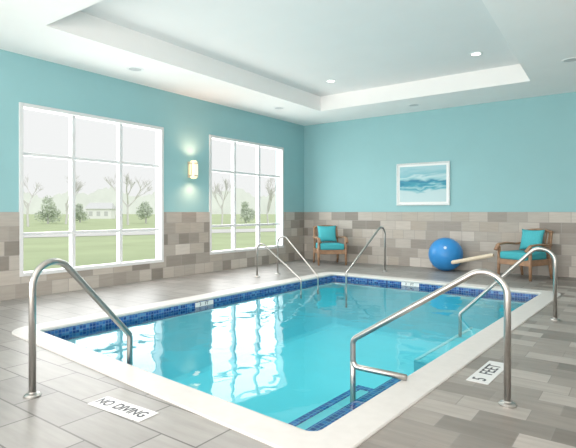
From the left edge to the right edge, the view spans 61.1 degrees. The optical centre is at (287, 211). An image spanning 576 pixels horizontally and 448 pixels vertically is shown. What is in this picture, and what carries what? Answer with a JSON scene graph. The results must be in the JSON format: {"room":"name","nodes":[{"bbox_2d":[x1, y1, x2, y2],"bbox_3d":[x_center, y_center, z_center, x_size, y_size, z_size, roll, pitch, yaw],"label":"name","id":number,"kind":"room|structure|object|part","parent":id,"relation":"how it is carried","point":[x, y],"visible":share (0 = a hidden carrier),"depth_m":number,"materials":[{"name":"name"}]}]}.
{"room":"indoor swimming pool","nodes":[
{"label":"indoor swimming pool","id":0,"kind":"room"},
{"bbox_2d":[0,49,303,258],"bbox_3d":[-3.477,-0.750,7.830,0.220,4.000,12.930,0,0,36],"label":"wall","id":1,"kind":"structure","parent":0,"point":[188,123],"depth_m":9.17,"materials":[{"name":"teal paint"}]},
{"bbox_2d":[19,102,163,276],"bbox_3d":[-3.174,-0.325,8.160,0.178,2.530,2.620,0,0,36],"label":"window","id":2,"kind":"structure","parent":1,"relation":"in","point":[159,166],"depth_m":8.12,"materials":[{"name":"white plastic"}]},
{"bbox_2d":[0,212,303,300],"bbox_3d":[-3.379,0.625,7.758,0.022,1.250,12.930,0,0,36],"label":"tile wainscot","id":3,"kind":"structure","parent":1,"relation":"attached to","point":[186,234],"depth_m":9.26,"materials":[{"name":"tile"}]},
{"bbox_2d":[188,160,197,178],"bbox_3d":[-1.877,-0.840,9.664,0.196,0.360,0.172,0,0,36],"label":"wall sconce","id":4,"kind":"object","parent":1,"relation":"attached to","point":[192,165],"visible":1,"depth_m":9.60,"materials":[{"name":"white glass"}]},
{"bbox_2d":[209,135,283,254],"bbox_3d":[-0.933,-0.360,11.223,0.178,2.500,2.570,0,0,36],"label":"window","id":5,"kind":"structure","parent":1,"relation":"in","point":[280,150],"depth_m":11.33,"materials":[{"name":"white plastic"}]},
{"bbox_2d":[0,259,575,447],"bbox_3d":[0.746,1.250,4.863,10.540,0.001,13.130,0,0,36],"label":"floor","id":6,"kind":"structure","parent":0,"point":[460,412],"depth_m":3.32,"materials":[{"name":"tile"}]},
{"bbox_2d":[23,258,132,398],"bbox_3d":[-1.540,1.063,3.691,0.110,1.473,0.958,0,0,28],"label":"handrail","id":7,"kind":"object","parent":6,"relation":"on","point":[32,393],"visible":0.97,"depth_m":3.35,"materials":[{"name":"metal"}]},
{"bbox_2d":[88,396,157,421],"bbox_3d":[-1.052,1.247,3.100,0.500,0.006,0.155,0,0,33],"label":"marker","id":8,"kind":"object","parent":6,"relation":"on","point":[124,409],"visible":1,"depth_m":3.08,"materials":[{"name":"white tile"}]},
{"bbox_2d":[254,243,301,298],"bbox_3d":[-0.196,1.072,9.078,1.111,0.956,0.110,0,0,37],"label":"handrail","id":9,"kind":"object","parent":6,"relation":"on","point":[275,255],"visible":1,"depth_m":9.09,"materials":[{"name":"metal"}]},
{"bbox_2d":[12,272,560,447],"bbox_3d":[0.536,1.768,6.277,4.303,1.065,6.560,0,0,38],"label":"swimming pool","id":10,"kind":"object","parent":6,"relation":"in","point":[267,364],"visible":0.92,"depth_m":6.81,"materials":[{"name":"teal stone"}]},
{"bbox_2d":[66,283,524,422],"bbox_3d":[0.538,1.850,6.278,3.812,0.900,6.080,0,0,38],"label":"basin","id":11,"kind":"object","parent":10,"relation":"in","point":[280,355],"depth_m":7.46,"materials":[{"name":"blue liquid"}]},
{"bbox_2d":[350,269,516,407],"bbox_3d":[0.978,0.989,3.485,1.208,1.222,0.110,0,0,36],"label":"handrail","id":12,"kind":"object","parent":10,"relation":"attached to","point":[507,403],"visible":0.99,"depth_m":3.37,"materials":[{"name":"metal"}]},
{"bbox_3d":[0.509,1.330,3.828,0.044,0.540,0.044,0,0,36],"label":"post","id":13,"kind":"part","parent":12,"relation":"part of","materials":[{"name":"metal"}]},
{"bbox_2d":[458,247,560,336],"bbox_3d":[2.665,1.005,5.949,1.156,1.191,0.110,0,0,36],"label":"handrail","id":14,"kind":"object","parent":10,"relation":"attached to","point":[547,250],"visible":1,"depth_m":5.80,"materials":[{"name":"metal"}]},
{"bbox_2d":[275,236,318,293],"bbox_3d":[0.164,1.012,9.510,1.041,1.076,0.110,0,0,37],"label":"handrail","id":15,"kind":"object","parent":6,"relation":"on","point":[288,240],"visible":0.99,"depth_m":9.56,"materials":[{"name":"metal"}]},
{"bbox_2d":[312,225,347,265],"bbox_3d":[0.990,0.786,11.769,0.768,0.937,0.899,0,0,-9],"label":"armchair","id":16,"kind":"object","parent":6,"relation":"on","point":[319,247],"visible":0.88,"depth_m":11.46,"materials":[{"name":"teal fabric"}]},
{"bbox_3d":[0.677,0.657,11.672,0.121,0.156,0.804,0,0,-7],"label":"armrest","id":17,"kind":"part","parent":16,"relation":"part of","materials":[{"name":"brown wood"}]},
{"bbox_3d":[0.720,0.950,11.400,0.064,0.601,0.066,0,0,-9],"label":"leg","id":18,"kind":"part","parent":16,"relation":"part of","materials":[{"name":"brown wood"}]},
{"bbox_3d":[0.936,0.616,12.116,0.626,0.597,0.196,0,0,-9],"label":"backrest","id":19,"kind":"part","parent":16,"relation":"part of","materials":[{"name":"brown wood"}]},
{"bbox_2d":[317,225,336,241],"bbox_3d":[0.958,0.535,11.974,0.480,0.408,0.187,0,0,-9],"label":"throw pillow","id":20,"kind":"object","parent":16,"relation":"on","point":[325,233],"visible":0.95,"depth_m":11.92,"materials":[{"name":"teal fabric"}]},
{"bbox_3d":[0.995,0.935,11.739,0.650,0.110,0.625,0,0,-9],"label":"seat frame","id":21,"kind":"part","parent":16,"relation":"part of","materials":[{"name":"brown wood"}]},
{"bbox_2d":[316,242,343,249],"bbox_3d":[1.000,0.818,11.707,0.570,0.145,0.620,0,0,-9],"label":"seat cushion","id":22,"kind":"object","parent":16,"relation":"on","point":[324,245],"depth_m":11.41,"materials":[{"name":"teal fabric"}]},
{"bbox_3d":[1.318,0.657,11.771,0.121,0.156,0.804,0,0,-11],"label":"armrest","id":23,"kind":"part","parent":16,"relation":"part of","materials":[{"name":"brown wood"}]},
{"bbox_3d":[1.359,0.950,11.499,0.064,0.601,0.066,0,0,-9],"label":"leg","id":24,"kind":"part","parent":16,"relation":"part of","materials":[{"name":"brown wood"}]},
{"bbox_2d":[345,227,387,307],"bbox_3d":[1.577,1.050,9.729,0.110,1.500,1.453,0,0,42],"label":"handrail","id":25,"kind":"object","parent":6,"relation":"on","point":[379,228],"visible":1,"depth_m":9.70,"materials":[{"name":"metal"}]},
{"bbox_2d":[428,238,462,270],"bbox_3d":[3.350,0.898,10.368,0.704,0.704,0.704,0,0,36],"label":"exercise ball","id":26,"kind":"object","parent":6,"relation":"on","point":[442,251],"visible":0.96,"depth_m":10.12,"materials":[{"name":"blue plastic"}]},
{"bbox_2d":[451,253,493,263],"bbox_3d":[3.655,0.932,9.692,0.847,0.270,0.080,0,0,42],"label":"noodle","id":27,"kind":"object","parent":6,"relation":"on","point":[490,255],"visible":1,"depth_m":9.65,"materials":[{"name":"beige plastic"}]},
{"bbox_2d":[466,361,503,384],"bbox_3d":[1.568,1.247,3.810,0.160,0.006,0.600,0,0,38],"label":"depth marker","id":28,"kind":"object","parent":6,"relation":"on","point":[488,372],"visible":1,"depth_m":3.76,"materials":[{"name":"white tile"}]},
{"bbox_2d":[494,228,553,280],"bbox_3d":[4.494,0.786,9.254,0.899,0.937,0.768,0,0,-30],"label":"armchair","id":29,"kind":"object","parent":6,"relation":"on","point":[537,258],"visible":0.87,"depth_m":9.12,"materials":[{"name":"teal fabric"}]},
{"bbox_3d":[4.053,0.950,9.374,0.066,0.601,0.064,0,0,-30],"label":"leg","id":30,"kind":"part","parent":29,"relation":"part of","materials":[{"name":"brown wood"}]},
{"bbox_3d":[4.292,0.657,9.512,0.804,0.156,0.121,0,0,-28],"label":"armrest","id":31,"kind":"part","parent":29,"relation":"part of","materials":[{"name":"brown wood"}]},
{"bbox_2d":[500,250,545,260],"bbox_3d":[4.440,0.818,9.223,0.620,0.145,0.570,0,0,-30],"label":"seat cushion","id":32,"kind":"object","parent":29,"relation":"on","point":[514,255],"depth_m":9.06,"materials":[{"name":"teal fabric"}]},
{"bbox_3d":[4.468,0.935,9.239,0.625,0.110,0.650,0,0,-30],"label":"seat frame","id":33,"kind":"part","parent":29,"relation":"part of","materials":[{"name":"brown wood"}]},
{"bbox_3d":[4.374,0.950,8.813,0.066,0.601,0.064,0,0,-30],"label":"leg","id":34,"kind":"part","parent":29,"relation":"part of","materials":[{"name":"brown wood"}]},
{"bbox_2d":[519,229,544,250],"bbox_3d":[4.674,0.535,9.357,0.187,0.408,0.480,0,0,-30],"label":"throw pillow","id":35,"kind":"object","parent":29,"relation":"on","point":[529,237],"visible":0.81,"depth_m":9.30,"materials":[{"name":"teal fabric"}]},
{"bbox_3d":[4.800,0.616,9.429,0.196,0.597,0.626,0,0,-30],"label":"backrest","id":36,"kind":"part","parent":29,"relation":"part of","materials":[{"name":"brown wood"}]},
{"bbox_3d":[4.614,0.657,8.949,0.804,0.156,0.121,0,0,-32],"label":"armrest","id":37,"kind":"part","parent":29,"relation":"part of","materials":[{"name":"brown wood"}]},
{"bbox_3d":[4.919,1.059,9.152,0.126,0.390,0.063,0,0,-30],"label":"leg","id":38,"kind":"part","parent":29,"relation":"part of","materials":[{"name":"brown wood"}]},
{"bbox_2d":[0,0,575,125],"bbox_3d":[0.746,-2.455,4.863,10.540,0.330,13.130,0,0,36],"label":"ceiling","id":39,"kind":"structure","parent":0,"point":[540,34],"depth_m":7.84,"materials":[{"name":"white paint"}]},
{"bbox_2d":[127,67,143,71],"bbox_3d":[-2.447,-2.286,7.814,0.264,0.008,0.264,0,0,36],"label":"ceiling speaker","id":40,"kind":"object","parent":39,"relation":"attached to","point":[135,69],"visible":1,"depth_m":7.83},
{"bbox_2d":[129,68,140,70],"bbox_3d":[-2.447,-2.287,7.814,0.198,0.004,0.198,0,0,36],"label":"grille","id":41,"kind":"object","parent":40,"relation":"attached to","point":[130,69],"depth_m":7.83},
{"bbox_2d":[561,57,575,62],"bbox_3d":[4.264,-2.286,7.350,0.264,0.008,0.264,0,0,36],"label":"ceiling speaker","id":42,"kind":"object","parent":39,"relation":"attached to","point":[573,59],"visible":1,"depth_m":7.36},
{"bbox_2d":[564,58,575,61],"bbox_3d":[4.264,-2.287,7.350,0.198,0.004,0.198,0,0,36],"label":"grille","id":43,"kind":"object","parent":42,"relation":"attached to","point":[567,59],"depth_m":7.36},
{"bbox_2d":[80,0,519,96],"bbox_3d":[0.786,-2.680,7.145,4.930,0.120,6.500,0,0,36],"label":"ceiling","id":44,"kind":"structure","parent":0,"point":[300,44],"depth_m":7.29,"materials":[{"name":"grey paint"}]},
{"bbox_2d":[469,52,482,55],"bbox_3d":[3.114,-2.616,8.081,0.214,0.008,0.214,0,0,36],"label":"recessed light","id":45,"kind":"object","parent":44,"relation":"in","point":[472,53],"visible":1,"depth_m":8.05,"materials":[{"name":"white"}]},
{"bbox_2d":[304,92,575,211],"bbox_3d":[4.564,-0.750,10.080,10.540,4.000,0.200,0,0,36],"label":"wall","id":46,"kind":"structure","parent":0,"point":[516,155],"depth_m":10.56,"materials":[{"name":"teal paint"}]},
{"bbox_2d":[396,161,449,205],"bbox_3d":[3.042,-0.635,11.048,1.240,0.970,0.035,0,0,36],"label":"framed picture","id":47,"kind":"object","parent":46,"relation":"attached to","point":[424,183],"visible":1,"depth_m":11.03,"materials":[{"name":"blue paper"}]},
{"bbox_2d":[304,212,575,277],"bbox_3d":[4.516,0.625,9.978,10.098,1.250,0.022,0,0,36],"label":"wainscoting","id":48,"kind":"structure","parent":46,"relation":"attached to","point":[410,236],"depth_m":10.80,"materials":[{"name":"tile"}]},
{"label":"outside","id":49,"kind":"structure","parent":0,"visible":0},
{"bbox_2d":[23,187,275,213],"bbox_3d":[-122.065,-7.982,352.878,332.891,18.964,242.600,0,0,36],"label":"hills","id":50,"kind":"structure","parent":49,"point":[105,195],"depth_m":329.98,"materials":[{"name":"green plant"}]},
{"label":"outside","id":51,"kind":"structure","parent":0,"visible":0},
{"bbox_2d":[23,214,275,270],"bbox_3d":[-131.750,1.500,232.741,472.450,0.001,620.000,0,0,36],"label":"lawn","id":52,"kind":"structure","parent":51,"point":[89,250],"depth_m":25.68,"materials":[{"name":"green plant"}]},
{"bbox_2d":[23,176,44,226],"bbox_3d":[-27.274,-1.272,50.669,2.528,5.555,4.478,0,0,36],"label":"bare tree","id":53,"kind":"object","parent":52,"relation":"on","point":[27,178],"visible":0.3,"depth_m":50.44,"materials":[{"name":"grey plant"}]},
{"bbox_2d":[34,195,62,223],"bbox_3d":[-30.493,-0.349,62.063,3.302,3.698,2.861,0,0,36],"label":"evergreen tree","id":54,"kind":"object","parent":52,"relation":"on","point":[50,213],"visible":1,"depth_m":61.77,"materials":[{"name":"green plant"}]},
{"bbox_2d":[64,172,85,223],"bbox_3d":[-26.139,-1.673,60.234,2.940,6.371,2.751,0,0,36],"label":"bare tree","id":55,"kind":"object","parent":52,"relation":"on","point":[76,183],"visible":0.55,"depth_m":59.98,"materials":[{"name":"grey plant"}]},
{"bbox_2d":[75,203,89,221],"bbox_3d":[-29.958,0.123,69.849,2.744,2.754,2.406,0,0,36],"label":"evergreen tree","id":56,"kind":"object","parent":52,"relation":"on","point":[79,211],"visible":0.85,"depth_m":69.59,"materials":[{"name":"green plant"}]},
{"bbox_2d":[84,203,116,218],"bbox_3d":[-42.152,-0.300,110.000,6.200,3.600,3.600,0,0,0],"label":"house","id":57,"kind":"structure","parent":52,"relation":"on","point":[94,210],"depth_m":108.50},
{"bbox_2d":[104,173,152,224],"bbox_3d":[-18.131,-1.521,56.329,6.001,6.072,5.468,0,0,36],"label":"bare tree","id":58,"kind":"object","parent":52,"relation":"on","point":[126,177],"visible":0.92,"depth_m":55.88,"materials":[{"name":"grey plant"}]},
{"bbox_2d":[136,201,152,222],"bbox_3d":[-18.916,-0.009,63.949,2.755,3.018,2.044,0,0,36],"label":"evergreen tree","id":59,"kind":"object","parent":52,"relation":"on","point":[143,211],"visible":1,"depth_m":63.55,"materials":[{"name":"green plant"}]},
{"bbox_2d":[212,177,230,223],"bbox_3d":[-8.388,-1.377,59.842,2.787,5.771,4.364,0,0,-39],"label":"bare tree","id":60,"kind":"object","parent":52,"relation":"on","point":[227,183],"visible":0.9,"depth_m":59.92,"materials":[{"name":"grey plant"}]},
{"bbox_2d":[239,201,255,222],"bbox_3d":[-5.543,-0.011,66.087,2.509,3.023,2.727,0,0,16],"label":"evergreen tree","id":61,"kind":"object","parent":52,"relation":"on","point":[247,214],"visible":1,"depth_m":65.81,"materials":[{"name":"green plant"}]},
{"bbox_2d":[264,177,275,222],"bbox_3d":[-2.112,-1.662,63.368,1.997,6.350,3.693,0,0,-4],"label":"bare tree","id":62,"kind":"object","parent":52,"relation":"on","point":[270,192],"visible":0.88,"depth_m":63.44,"materials":[{"name":"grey plant"}]},
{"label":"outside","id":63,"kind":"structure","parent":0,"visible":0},
{"bbox_2d":[23,228,275,237],"bbox_3d":[-8.110,1.480,37.663,15.885,0.001,31.143,0,0,36],"label":"path","id":64,"kind":"structure","parent":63,"point":[261,229],"depth_m":33.59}
]}

